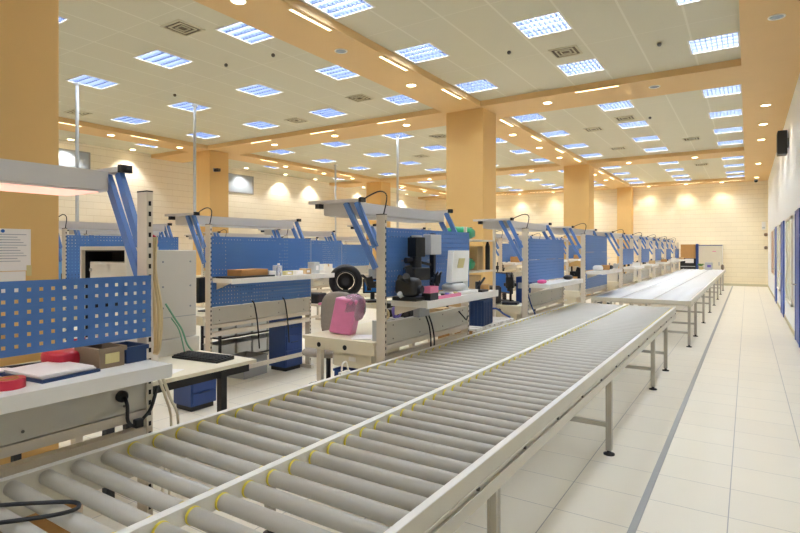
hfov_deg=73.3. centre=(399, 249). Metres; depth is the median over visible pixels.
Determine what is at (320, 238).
lamp
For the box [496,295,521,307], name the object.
countertop
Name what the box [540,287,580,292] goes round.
countertop
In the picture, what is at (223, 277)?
folder
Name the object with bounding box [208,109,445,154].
beam
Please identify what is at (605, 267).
carton
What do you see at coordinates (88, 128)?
beam
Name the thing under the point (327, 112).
ceiling light
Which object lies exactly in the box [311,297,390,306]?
table
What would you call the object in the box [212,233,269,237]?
lamp
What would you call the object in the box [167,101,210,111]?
ceiling light
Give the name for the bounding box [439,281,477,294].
stand
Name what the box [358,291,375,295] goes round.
countertop
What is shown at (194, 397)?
drawer pedestal
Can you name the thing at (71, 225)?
lamp
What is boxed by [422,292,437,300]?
block
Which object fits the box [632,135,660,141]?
ceiling light
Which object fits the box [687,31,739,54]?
ceiling light
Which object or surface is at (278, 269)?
bottle
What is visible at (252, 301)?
cable
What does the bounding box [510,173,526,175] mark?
ceiling light
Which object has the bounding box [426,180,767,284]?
wall
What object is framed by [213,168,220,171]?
security camera
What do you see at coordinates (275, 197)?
wall
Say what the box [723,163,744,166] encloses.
ceiling light
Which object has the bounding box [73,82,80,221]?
pole
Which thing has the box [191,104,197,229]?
pole
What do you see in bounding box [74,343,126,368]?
storage bin
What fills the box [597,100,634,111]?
ceiling light
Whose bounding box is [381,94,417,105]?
ceiling light
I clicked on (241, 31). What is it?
ceiling light
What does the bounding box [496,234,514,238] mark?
lamp
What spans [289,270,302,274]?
box
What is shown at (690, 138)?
ceiling vent
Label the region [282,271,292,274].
box
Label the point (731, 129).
ceiling light
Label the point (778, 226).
window
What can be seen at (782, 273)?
door
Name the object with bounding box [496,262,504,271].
microscope
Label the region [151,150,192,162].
beam
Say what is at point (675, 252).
workbench
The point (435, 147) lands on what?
ceiling light
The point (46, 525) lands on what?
carton
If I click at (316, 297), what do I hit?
case
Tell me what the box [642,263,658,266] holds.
shelf
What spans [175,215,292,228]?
lamp
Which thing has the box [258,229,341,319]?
workbench
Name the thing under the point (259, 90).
ceiling light
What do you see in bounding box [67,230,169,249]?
workbench
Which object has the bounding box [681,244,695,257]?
carton
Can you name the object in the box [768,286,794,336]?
baseboard
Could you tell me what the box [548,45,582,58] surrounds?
ceiling vent
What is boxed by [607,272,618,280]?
instrument
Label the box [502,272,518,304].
microscope
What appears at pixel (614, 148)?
ceiling vent
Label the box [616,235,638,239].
lamp
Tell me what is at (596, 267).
pack
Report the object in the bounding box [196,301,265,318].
countertop
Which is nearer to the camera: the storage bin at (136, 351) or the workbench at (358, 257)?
the storage bin at (136, 351)
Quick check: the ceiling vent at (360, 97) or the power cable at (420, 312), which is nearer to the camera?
the power cable at (420, 312)
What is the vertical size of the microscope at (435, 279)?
0.218 m
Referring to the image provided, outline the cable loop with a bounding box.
[0,500,81,524]
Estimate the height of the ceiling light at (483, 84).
0.101 m
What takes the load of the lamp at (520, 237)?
attached to the workbench at (519, 236)
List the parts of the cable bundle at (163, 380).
cord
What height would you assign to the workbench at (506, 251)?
2.066 m
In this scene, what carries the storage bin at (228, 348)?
on the rack at (219, 338)
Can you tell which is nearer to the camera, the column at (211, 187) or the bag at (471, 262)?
the bag at (471, 262)
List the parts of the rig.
focus knob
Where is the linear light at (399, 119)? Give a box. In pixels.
[377,119,405,123]
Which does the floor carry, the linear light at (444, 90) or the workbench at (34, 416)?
the workbench at (34, 416)
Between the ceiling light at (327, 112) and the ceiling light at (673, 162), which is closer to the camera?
the ceiling light at (327, 112)
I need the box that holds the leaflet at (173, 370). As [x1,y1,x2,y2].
[172,369,183,373]
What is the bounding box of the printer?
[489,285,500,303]
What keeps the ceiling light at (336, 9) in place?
attached to the ceiling
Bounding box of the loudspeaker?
[777,130,788,156]
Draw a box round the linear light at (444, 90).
[441,89,461,98]
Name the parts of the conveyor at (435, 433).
leg, leg, rail, leg, plate, leg, leg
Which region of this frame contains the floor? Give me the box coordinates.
[59,280,799,532]
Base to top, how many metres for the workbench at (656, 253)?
2.066 m
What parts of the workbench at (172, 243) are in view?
arm, arm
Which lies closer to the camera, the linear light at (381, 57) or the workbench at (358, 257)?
the linear light at (381, 57)
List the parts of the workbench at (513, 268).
apron panel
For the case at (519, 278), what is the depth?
7.47 m
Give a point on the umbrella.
(487, 247)
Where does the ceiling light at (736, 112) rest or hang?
attached to the ceiling
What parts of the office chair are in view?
seat, gas post, backrest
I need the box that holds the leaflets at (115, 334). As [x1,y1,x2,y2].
[74,334,124,342]
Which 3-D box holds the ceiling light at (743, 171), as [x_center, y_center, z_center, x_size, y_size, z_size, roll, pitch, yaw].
[13.277,-3.115,21.305,0.656,0.101,0.656,0,0,33]
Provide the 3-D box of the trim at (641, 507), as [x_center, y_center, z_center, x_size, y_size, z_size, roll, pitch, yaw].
[7.166,1.596,12.098,0.042,0.008,27.100,0,0,33]
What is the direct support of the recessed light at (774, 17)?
attached to the beam at (770, 50)
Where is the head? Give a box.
[392,265,424,301]
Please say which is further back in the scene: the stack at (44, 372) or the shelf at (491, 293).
the shelf at (491, 293)
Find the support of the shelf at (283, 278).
attached to the workbench at (219, 315)
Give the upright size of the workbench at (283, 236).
2.066 m
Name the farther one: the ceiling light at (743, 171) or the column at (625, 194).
the column at (625, 194)
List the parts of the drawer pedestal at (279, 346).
drawer, drawer, drawer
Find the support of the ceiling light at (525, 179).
attached to the ceiling
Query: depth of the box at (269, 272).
6.38 m
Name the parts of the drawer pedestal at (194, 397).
drawer, drawer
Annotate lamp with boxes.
[0,158,107,195]
[59,221,164,231]
[69,230,158,235]
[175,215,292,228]
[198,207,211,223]
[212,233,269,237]
[265,230,330,236]
[319,236,358,240]
[324,202,443,222]
[355,226,420,232]
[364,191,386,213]
[483,221,545,231]
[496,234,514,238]
[518,236,544,239]
[550,228,592,235]
[596,233,621,237]
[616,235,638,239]
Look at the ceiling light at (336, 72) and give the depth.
9.39 m
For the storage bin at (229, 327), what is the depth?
7.52 m
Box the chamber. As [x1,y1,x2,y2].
[80,246,157,360]
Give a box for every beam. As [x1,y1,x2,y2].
[59,117,445,196]
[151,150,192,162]
[193,0,629,188]
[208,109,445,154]
[329,181,365,187]
[380,163,563,183]
[418,196,445,199]
[480,59,741,117]
[496,186,611,195]
[587,147,743,167]
[630,177,744,187]
[739,0,799,181]
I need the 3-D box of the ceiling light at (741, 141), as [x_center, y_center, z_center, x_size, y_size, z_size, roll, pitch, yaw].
[9.476,-3.115,15.427,0.656,0.101,0.656,0,0,33]
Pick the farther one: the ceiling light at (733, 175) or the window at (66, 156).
the ceiling light at (733, 175)
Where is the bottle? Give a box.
[276,263,280,275]
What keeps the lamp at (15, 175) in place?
attached to the workbench at (34, 416)
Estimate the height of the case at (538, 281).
0.050 m
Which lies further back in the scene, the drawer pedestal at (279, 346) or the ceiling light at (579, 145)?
the ceiling light at (579, 145)
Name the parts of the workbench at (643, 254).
arm, apron panel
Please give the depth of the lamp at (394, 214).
4.81 m
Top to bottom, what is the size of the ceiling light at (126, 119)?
0.101 m
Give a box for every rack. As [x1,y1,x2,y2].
[201,326,268,353]
[428,227,495,341]
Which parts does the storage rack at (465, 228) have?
post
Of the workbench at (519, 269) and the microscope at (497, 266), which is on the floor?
the workbench at (519, 269)
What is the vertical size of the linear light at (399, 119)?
0.006 m
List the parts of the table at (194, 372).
leg, leg, leg, frame, leg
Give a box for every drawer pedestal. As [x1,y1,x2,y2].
[174,379,215,411]
[269,316,301,370]
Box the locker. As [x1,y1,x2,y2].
[699,245,722,285]
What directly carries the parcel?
on the conveyor at (685, 287)
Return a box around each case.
[302,292,326,303]
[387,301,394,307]
[387,307,412,317]
[516,276,536,302]
[537,280,546,283]
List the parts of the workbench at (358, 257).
apron panel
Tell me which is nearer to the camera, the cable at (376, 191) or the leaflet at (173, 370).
the leaflet at (173, 370)
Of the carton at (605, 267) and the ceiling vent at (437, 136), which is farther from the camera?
the ceiling vent at (437, 136)
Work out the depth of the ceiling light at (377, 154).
17.45 m
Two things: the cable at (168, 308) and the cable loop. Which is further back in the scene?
the cable at (168, 308)
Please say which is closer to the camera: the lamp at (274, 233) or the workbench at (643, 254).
the lamp at (274, 233)
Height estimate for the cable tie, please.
0.085 m
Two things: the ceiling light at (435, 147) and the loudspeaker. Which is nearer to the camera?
the loudspeaker
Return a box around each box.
[268,271,275,275]
[273,265,281,274]
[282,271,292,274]
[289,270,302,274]
[299,268,310,273]
[308,262,319,273]
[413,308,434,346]
[423,233,440,293]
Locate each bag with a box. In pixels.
[329,293,365,334]
[447,227,474,238]
[469,258,474,269]
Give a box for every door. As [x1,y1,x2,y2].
[775,227,776,303]
[778,221,784,316]
[791,208,799,347]
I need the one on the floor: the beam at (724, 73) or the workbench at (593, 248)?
the workbench at (593, 248)
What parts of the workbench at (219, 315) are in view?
arm, arm, panel, apron panel, foot rail, arm, arm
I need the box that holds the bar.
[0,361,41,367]
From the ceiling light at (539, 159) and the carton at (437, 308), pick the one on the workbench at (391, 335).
the carton at (437, 308)
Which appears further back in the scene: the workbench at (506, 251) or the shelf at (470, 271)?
the workbench at (506, 251)
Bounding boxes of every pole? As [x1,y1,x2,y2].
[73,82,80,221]
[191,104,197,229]
[334,165,336,233]
[395,135,399,227]
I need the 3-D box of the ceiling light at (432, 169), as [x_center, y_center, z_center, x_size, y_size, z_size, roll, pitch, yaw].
[1.364,-3.115,20.673,0.656,0.101,0.656,0,0,33]
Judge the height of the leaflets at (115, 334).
0.109 m
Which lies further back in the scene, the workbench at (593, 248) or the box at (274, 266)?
the workbench at (593, 248)
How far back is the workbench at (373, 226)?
9.01 m
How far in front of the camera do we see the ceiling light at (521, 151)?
16.93 m
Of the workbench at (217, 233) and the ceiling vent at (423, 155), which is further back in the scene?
the ceiling vent at (423, 155)
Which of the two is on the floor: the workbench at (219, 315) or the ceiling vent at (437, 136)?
the workbench at (219, 315)
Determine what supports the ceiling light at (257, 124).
attached to the ceiling
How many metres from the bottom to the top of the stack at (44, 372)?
0.028 m
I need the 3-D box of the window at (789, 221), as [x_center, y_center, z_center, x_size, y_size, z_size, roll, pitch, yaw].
[7.943,0.225,10.970,0.038,1.750,1.650,0,0,33]
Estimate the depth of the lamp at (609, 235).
12.58 m
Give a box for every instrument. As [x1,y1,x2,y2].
[565,283,580,290]
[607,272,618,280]
[627,269,637,276]
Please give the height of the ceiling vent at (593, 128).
0.014 m
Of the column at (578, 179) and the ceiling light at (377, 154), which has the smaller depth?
the ceiling light at (377, 154)
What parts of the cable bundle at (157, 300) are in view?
cord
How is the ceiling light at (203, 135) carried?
attached to the ceiling
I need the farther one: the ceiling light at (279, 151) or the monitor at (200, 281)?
the ceiling light at (279, 151)
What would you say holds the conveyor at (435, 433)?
on the floor
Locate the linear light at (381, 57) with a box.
[379,56,408,70]
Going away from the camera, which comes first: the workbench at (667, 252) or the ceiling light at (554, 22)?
the ceiling light at (554, 22)
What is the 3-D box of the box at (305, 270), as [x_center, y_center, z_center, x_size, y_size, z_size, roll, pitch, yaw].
[-1.223,0.280,6.947,0.122,0.070,0.100,0,0,40]
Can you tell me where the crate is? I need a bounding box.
[469,298,492,326]
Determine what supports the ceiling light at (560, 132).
attached to the ceiling
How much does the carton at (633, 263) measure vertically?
0.091 m
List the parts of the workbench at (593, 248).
drawer, panel, arm, arm, apron panel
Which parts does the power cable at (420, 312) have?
cord, cord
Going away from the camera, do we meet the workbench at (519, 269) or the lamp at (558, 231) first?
the lamp at (558, 231)
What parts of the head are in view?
arm, focus knob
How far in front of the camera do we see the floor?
4.50 m
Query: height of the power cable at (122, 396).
0.181 m
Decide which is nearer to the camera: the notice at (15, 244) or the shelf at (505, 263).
the notice at (15, 244)
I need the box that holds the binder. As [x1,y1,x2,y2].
[446,251,468,282]
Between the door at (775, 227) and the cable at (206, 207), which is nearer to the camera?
the cable at (206, 207)
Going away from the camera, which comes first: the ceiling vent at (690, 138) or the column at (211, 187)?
the ceiling vent at (690, 138)
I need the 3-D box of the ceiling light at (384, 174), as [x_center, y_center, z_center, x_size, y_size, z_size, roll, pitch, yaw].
[-0.500,-3.115,21.878,0.656,0.101,0.656,0,0,33]
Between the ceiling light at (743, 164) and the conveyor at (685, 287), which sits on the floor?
the conveyor at (685, 287)
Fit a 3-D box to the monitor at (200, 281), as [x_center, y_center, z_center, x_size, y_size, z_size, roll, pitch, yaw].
[-2.301,0.534,6.478,0.160,0.410,0.400,0,0,16]
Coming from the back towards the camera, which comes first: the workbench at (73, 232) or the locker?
the locker
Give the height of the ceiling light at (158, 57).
0.101 m
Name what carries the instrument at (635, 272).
on the workbench at (643, 254)
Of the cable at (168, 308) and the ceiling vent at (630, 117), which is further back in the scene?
the ceiling vent at (630, 117)
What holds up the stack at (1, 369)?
on the workbench at (34, 416)
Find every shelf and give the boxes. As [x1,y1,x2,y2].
[202,330,268,339]
[213,273,334,283]
[320,270,332,272]
[391,290,497,308]
[469,239,493,241]
[469,269,493,272]
[503,262,521,264]
[529,278,582,288]
[586,268,621,274]
[623,266,644,269]
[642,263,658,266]
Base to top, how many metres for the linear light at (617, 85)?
0.006 m
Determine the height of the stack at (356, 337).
0.009 m
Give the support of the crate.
on the table at (497, 321)
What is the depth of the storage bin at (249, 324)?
7.75 m
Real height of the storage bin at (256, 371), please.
0.250 m
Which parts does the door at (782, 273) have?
frame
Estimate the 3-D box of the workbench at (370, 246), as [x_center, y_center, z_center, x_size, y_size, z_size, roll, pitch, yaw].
[-1.883,0.567,20.771,0.880,2.066,1.760,0,0,33]
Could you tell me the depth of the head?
4.15 m
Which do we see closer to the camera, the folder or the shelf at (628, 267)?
the folder
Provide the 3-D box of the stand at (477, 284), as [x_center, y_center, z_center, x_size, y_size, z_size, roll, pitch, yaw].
[0.755,0.331,5.112,0.124,0.137,0.145,0,0,33]
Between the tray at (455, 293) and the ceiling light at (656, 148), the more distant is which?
the ceiling light at (656, 148)
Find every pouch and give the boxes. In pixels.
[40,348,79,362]
[563,275,572,279]
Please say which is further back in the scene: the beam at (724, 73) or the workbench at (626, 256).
the workbench at (626, 256)
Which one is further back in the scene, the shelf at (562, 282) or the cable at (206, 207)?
the shelf at (562, 282)
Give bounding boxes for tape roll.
[0,375,25,391]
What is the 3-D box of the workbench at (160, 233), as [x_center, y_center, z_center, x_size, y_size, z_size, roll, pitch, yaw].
[-6.770,0.567,13.214,0.880,2.066,1.760,0,0,33]
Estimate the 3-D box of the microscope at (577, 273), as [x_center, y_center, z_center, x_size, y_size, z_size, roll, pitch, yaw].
[3.419,0.522,10.341,0.316,0.436,0.234,0,0,33]
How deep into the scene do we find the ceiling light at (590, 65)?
9.11 m
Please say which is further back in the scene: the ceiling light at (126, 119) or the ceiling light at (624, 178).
the ceiling light at (624, 178)
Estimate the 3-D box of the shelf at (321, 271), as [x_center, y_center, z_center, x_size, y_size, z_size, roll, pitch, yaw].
[-1.606,0.448,11.066,0.315,0.060,1.606,0,0,33]
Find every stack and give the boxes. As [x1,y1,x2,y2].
[0,367,7,375]
[1,361,100,383]
[351,334,371,339]
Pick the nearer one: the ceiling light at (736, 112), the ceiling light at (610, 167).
the ceiling light at (736, 112)
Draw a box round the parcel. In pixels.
[705,262,712,269]
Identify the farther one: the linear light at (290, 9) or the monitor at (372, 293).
the monitor at (372, 293)
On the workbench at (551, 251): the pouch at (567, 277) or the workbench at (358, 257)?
the pouch at (567, 277)
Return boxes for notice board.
[771,229,774,274]
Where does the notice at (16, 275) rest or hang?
attached to the column at (29, 29)
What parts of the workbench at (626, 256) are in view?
drawer, arm, panel, arm, arm, apron panel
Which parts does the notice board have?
frame, panel, frame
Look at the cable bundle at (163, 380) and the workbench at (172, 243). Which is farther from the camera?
the workbench at (172, 243)
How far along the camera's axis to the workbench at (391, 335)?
4.49 m
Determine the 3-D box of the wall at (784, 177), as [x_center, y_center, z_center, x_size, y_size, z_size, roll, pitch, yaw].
[6.523,-0.735,8.506,0.250,4.670,34.370,0,0,33]
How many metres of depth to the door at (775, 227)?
15.90 m
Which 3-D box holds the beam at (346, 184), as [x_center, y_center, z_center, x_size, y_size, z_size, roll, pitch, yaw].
[-2.142,-3.014,24.726,1.950,0.113,1.100,0,0,33]
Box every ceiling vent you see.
[64,109,92,115]
[160,19,204,36]
[285,117,308,123]
[345,94,373,102]
[414,154,429,157]
[430,134,445,138]
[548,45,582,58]
[583,127,603,131]
[609,147,626,150]
[614,115,635,121]
[682,137,700,140]
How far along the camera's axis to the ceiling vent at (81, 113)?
12.03 m
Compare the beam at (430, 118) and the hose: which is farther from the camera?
the beam at (430, 118)
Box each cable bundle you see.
[153,235,162,354]
[157,379,179,494]
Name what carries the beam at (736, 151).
attached to the ceiling
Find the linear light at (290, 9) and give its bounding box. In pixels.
[288,8,332,30]
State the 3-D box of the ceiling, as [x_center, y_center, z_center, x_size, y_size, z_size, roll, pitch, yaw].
[-0.692,-3.195,13.172,17.534,0.250,34.970,0,0,33]
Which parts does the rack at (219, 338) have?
post, post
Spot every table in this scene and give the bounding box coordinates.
[7,350,256,497]
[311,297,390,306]
[449,317,515,334]
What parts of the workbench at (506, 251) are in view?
apron panel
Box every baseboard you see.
[549,279,767,286]
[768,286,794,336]
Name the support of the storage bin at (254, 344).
on the rack at (219, 338)
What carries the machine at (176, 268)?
on the table at (194, 372)
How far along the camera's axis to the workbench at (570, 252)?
17.81 m
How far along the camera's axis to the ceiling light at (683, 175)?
22.40 m
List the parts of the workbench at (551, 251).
panel, drawer, arm, arm, apron panel, arm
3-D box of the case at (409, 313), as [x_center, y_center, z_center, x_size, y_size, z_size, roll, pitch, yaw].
[0.011,0.654,5.173,0.300,0.170,0.240,0,0,27]
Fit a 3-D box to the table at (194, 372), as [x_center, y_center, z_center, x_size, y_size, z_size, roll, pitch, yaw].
[-2.004,1.225,4.047,1.360,0.750,1.180,0,0,33]
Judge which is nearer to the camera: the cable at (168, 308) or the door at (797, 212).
the cable at (168, 308)
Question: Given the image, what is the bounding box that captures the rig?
[402,235,430,295]
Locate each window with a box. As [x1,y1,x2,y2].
[59,148,89,168]
[228,173,253,194]
[777,225,780,290]
[786,215,792,306]
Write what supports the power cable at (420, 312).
hanging from the workbench at (391, 335)
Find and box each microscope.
[361,274,375,302]
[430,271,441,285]
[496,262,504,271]
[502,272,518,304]
[570,266,580,278]
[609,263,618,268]
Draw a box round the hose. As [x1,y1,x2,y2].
[493,308,510,317]
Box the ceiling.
[59,0,744,196]
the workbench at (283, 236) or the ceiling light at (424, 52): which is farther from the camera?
the workbench at (283, 236)
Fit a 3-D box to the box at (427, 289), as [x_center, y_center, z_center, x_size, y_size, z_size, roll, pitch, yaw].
[0.238,0.317,4.258,0.080,0.050,0.130,0,0,33]
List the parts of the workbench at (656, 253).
apron panel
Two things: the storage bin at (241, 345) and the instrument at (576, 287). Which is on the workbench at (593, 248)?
the instrument at (576, 287)
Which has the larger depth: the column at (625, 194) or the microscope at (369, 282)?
the column at (625, 194)
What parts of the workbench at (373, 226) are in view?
arm, drawer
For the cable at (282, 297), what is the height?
0.593 m
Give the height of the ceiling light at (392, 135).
0.101 m
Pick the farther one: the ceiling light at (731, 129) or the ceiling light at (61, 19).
the ceiling light at (731, 129)
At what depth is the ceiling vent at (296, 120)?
12.77 m
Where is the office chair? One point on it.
(328, 302)
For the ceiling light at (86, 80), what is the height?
0.101 m
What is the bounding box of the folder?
[216,275,274,278]
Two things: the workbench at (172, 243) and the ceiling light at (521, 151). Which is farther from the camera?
the ceiling light at (521, 151)
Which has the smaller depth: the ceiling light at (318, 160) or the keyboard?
the keyboard
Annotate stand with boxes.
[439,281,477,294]
[475,277,487,291]
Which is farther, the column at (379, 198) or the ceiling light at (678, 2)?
the column at (379, 198)
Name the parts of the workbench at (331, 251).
apron panel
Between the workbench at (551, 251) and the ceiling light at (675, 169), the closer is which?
the workbench at (551, 251)
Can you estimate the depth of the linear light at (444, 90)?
10.18 m
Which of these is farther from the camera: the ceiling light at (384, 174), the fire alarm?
the fire alarm
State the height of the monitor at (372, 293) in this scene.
0.330 m
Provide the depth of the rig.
4.39 m
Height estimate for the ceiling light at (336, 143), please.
0.101 m
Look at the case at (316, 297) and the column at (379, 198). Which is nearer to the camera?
the case at (316, 297)
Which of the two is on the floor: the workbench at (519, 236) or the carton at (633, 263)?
the workbench at (519, 236)
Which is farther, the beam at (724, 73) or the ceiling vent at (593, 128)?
the ceiling vent at (593, 128)
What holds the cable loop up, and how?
on the conveyor at (435, 433)
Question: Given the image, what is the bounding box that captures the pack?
[593,265,602,270]
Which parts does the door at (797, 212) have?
frame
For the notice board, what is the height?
1.480 m
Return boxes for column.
[0,0,58,464]
[193,150,227,302]
[366,182,390,263]
[446,108,495,284]
[564,164,593,295]
[617,187,632,273]
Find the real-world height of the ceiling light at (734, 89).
0.101 m
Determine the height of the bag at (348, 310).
0.361 m
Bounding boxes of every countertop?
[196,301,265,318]
[302,322,375,346]
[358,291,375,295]
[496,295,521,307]
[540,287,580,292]
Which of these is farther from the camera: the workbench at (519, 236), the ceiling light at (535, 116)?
the workbench at (519, 236)
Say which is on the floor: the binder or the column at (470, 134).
the column at (470, 134)
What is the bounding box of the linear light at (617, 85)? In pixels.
[575,85,618,92]
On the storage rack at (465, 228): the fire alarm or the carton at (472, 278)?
the carton at (472, 278)
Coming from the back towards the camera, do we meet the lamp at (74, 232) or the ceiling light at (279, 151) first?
the ceiling light at (279, 151)
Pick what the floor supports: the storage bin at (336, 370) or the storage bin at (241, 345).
the storage bin at (336, 370)
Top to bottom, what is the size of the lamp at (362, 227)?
0.105 m
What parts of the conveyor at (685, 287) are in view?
rail, plate, leg, leg, leg, rail, leg, leg, leg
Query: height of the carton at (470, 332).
0.301 m
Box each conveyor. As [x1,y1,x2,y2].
[0,302,675,532]
[591,269,725,347]
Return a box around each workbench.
[0,158,171,514]
[59,214,178,341]
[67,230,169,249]
[88,233,160,241]
[165,207,334,368]
[184,233,237,307]
[203,229,277,302]
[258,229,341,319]
[277,236,321,292]
[302,191,497,380]
[316,234,368,287]
[330,239,371,291]
[347,224,437,308]
[473,214,582,319]
[496,230,521,296]
[496,239,516,290]
[513,240,521,271]
[518,233,566,279]
[540,223,621,307]
[547,236,580,280]
[591,229,644,304]
[614,232,658,305]
[626,234,669,279]
[649,236,678,275]
[663,238,685,273]
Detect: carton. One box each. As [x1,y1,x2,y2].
[0,504,75,532]
[227,268,267,275]
[320,264,332,269]
[430,307,448,312]
[438,275,480,306]
[438,331,472,338]
[469,246,482,269]
[480,284,488,290]
[510,256,521,261]
[602,265,609,269]
[632,262,639,265]
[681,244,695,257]
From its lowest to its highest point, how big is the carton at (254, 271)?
0.070 m
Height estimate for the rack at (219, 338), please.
0.620 m
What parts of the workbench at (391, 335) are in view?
leg, panel, label plate, arm, drawer, arm, cable coil, cable coil, apron panel, arm, arm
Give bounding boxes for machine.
[158,250,198,357]
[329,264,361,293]
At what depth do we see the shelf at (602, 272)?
9.56 m
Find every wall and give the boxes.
[59,140,425,290]
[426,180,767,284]
[768,74,799,330]
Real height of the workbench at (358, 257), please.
2.066 m
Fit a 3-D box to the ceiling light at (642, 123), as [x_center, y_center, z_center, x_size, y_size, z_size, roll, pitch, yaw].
[5.729,-3.115,13.206,0.656,0.101,0.656,0,0,33]
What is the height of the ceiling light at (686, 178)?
0.101 m
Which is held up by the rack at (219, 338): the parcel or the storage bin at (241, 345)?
the storage bin at (241, 345)
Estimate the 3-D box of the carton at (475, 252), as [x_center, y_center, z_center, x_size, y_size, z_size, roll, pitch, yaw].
[0.901,0.109,6.955,0.302,0.301,0.180,0,0,33]
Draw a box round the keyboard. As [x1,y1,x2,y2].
[172,350,233,363]
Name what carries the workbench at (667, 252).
on the floor
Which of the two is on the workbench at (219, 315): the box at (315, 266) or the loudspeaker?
the box at (315, 266)
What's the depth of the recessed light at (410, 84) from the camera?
9.67 m
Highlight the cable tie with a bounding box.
[338,361,349,374]
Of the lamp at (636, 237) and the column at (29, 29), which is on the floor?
the column at (29, 29)
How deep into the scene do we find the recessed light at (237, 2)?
6.41 m
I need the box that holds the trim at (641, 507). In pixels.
[627,286,732,532]
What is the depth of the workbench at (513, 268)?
20.41 m
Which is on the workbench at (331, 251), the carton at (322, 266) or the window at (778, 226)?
the carton at (322, 266)
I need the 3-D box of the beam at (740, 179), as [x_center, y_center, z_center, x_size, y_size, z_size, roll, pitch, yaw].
[12.912,-3.014,24.322,4.552,0.113,0.870,0,0,33]
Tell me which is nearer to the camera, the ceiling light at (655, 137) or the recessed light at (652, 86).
the recessed light at (652, 86)
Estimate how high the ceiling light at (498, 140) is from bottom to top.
0.101 m
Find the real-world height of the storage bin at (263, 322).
0.190 m
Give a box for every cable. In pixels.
[115,385,158,428]
[165,303,192,351]
[252,301,259,348]
[282,297,289,342]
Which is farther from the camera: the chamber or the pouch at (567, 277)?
the pouch at (567, 277)
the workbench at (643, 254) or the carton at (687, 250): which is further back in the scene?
the carton at (687, 250)
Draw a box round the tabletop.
[0,359,171,414]
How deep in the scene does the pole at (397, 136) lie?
14.42 m
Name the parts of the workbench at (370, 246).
apron panel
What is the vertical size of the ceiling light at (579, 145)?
0.101 m
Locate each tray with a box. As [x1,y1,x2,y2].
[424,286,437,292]
[438,291,460,298]
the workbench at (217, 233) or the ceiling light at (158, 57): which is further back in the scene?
the workbench at (217, 233)
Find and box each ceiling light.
[59,16,69,23]
[65,74,119,89]
[110,116,151,124]
[133,49,193,68]
[134,143,156,147]
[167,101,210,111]
[186,132,220,138]
[215,21,274,44]
[235,83,283,97]
[242,121,278,128]
[267,149,295,153]
[302,0,375,18]
[308,108,346,117]
[311,159,336,162]
[314,65,359,79]
[320,141,349,146]
[349,166,370,169]
[363,152,389,156]
[379,173,396,175]
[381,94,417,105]
[382,132,414,138]
[393,42,449,63]
[399,161,421,164]
[421,145,445,150]
[424,168,444,171]
[454,79,498,93]
[496,138,506,142]
[510,149,531,153]
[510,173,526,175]
[511,11,572,38]
[511,113,546,122]
[525,179,540,180]
[530,158,548,161]
[540,130,570,136]
[556,58,605,75]
[561,143,589,148]
[579,153,602,157]
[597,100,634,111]
[601,166,621,168]
[611,172,630,174]
[617,120,649,128]
[622,178,638,179]
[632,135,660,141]
[643,147,668,151]
[658,161,678,164]
[664,168,684,171]
[670,174,688,176]
[674,178,691,180]
[675,0,702,5]
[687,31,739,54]
[701,84,741,97]
[708,108,742,118]
[713,126,742,133]
[716,139,743,145]
[721,156,743,159]
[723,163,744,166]
[725,170,744,173]
[726,175,744,177]
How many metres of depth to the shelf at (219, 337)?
7.59 m
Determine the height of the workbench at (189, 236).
2.066 m
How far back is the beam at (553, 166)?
20.64 m
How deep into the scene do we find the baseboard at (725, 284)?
23.45 m
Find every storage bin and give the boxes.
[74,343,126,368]
[116,341,148,363]
[203,341,235,354]
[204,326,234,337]
[222,338,251,352]
[227,351,267,379]
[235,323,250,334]
[239,335,266,351]
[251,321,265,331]
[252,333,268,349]
[333,366,355,375]
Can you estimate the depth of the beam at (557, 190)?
27.85 m
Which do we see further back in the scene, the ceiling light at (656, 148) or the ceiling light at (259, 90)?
the ceiling light at (656, 148)
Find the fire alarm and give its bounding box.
[762,222,765,229]
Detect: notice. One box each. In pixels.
[0,228,30,270]
[0,265,31,292]
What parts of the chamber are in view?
frame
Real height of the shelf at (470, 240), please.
0.020 m
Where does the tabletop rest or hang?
attached to the workbench at (34, 416)
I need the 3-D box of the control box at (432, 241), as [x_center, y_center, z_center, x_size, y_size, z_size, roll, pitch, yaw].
[0.285,0.130,4.722,0.090,0.540,0.190,0,0,33]
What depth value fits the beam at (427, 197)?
31.17 m
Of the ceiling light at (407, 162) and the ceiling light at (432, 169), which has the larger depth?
the ceiling light at (432, 169)
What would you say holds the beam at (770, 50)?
attached to the ceiling
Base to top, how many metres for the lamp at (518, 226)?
0.105 m
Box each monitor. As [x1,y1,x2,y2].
[196,276,217,311]
[363,278,375,299]
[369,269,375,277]
[496,272,513,300]
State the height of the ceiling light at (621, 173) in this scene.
0.101 m
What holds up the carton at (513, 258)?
on the workbench at (506, 251)
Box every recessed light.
[230,0,246,4]
[334,48,347,53]
[406,83,416,86]
[649,85,659,88]
[767,13,785,20]
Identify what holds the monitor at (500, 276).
on the workbench at (551, 251)
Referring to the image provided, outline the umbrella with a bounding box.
[485,242,489,269]
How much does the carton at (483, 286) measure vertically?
0.061 m
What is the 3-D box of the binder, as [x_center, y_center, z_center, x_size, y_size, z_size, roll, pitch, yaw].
[0.525,0.149,4.864,0.109,0.280,0.380,0,0,39]
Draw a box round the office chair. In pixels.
[302,292,348,383]
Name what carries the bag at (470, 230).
on the storage rack at (465, 228)
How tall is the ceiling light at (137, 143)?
0.101 m

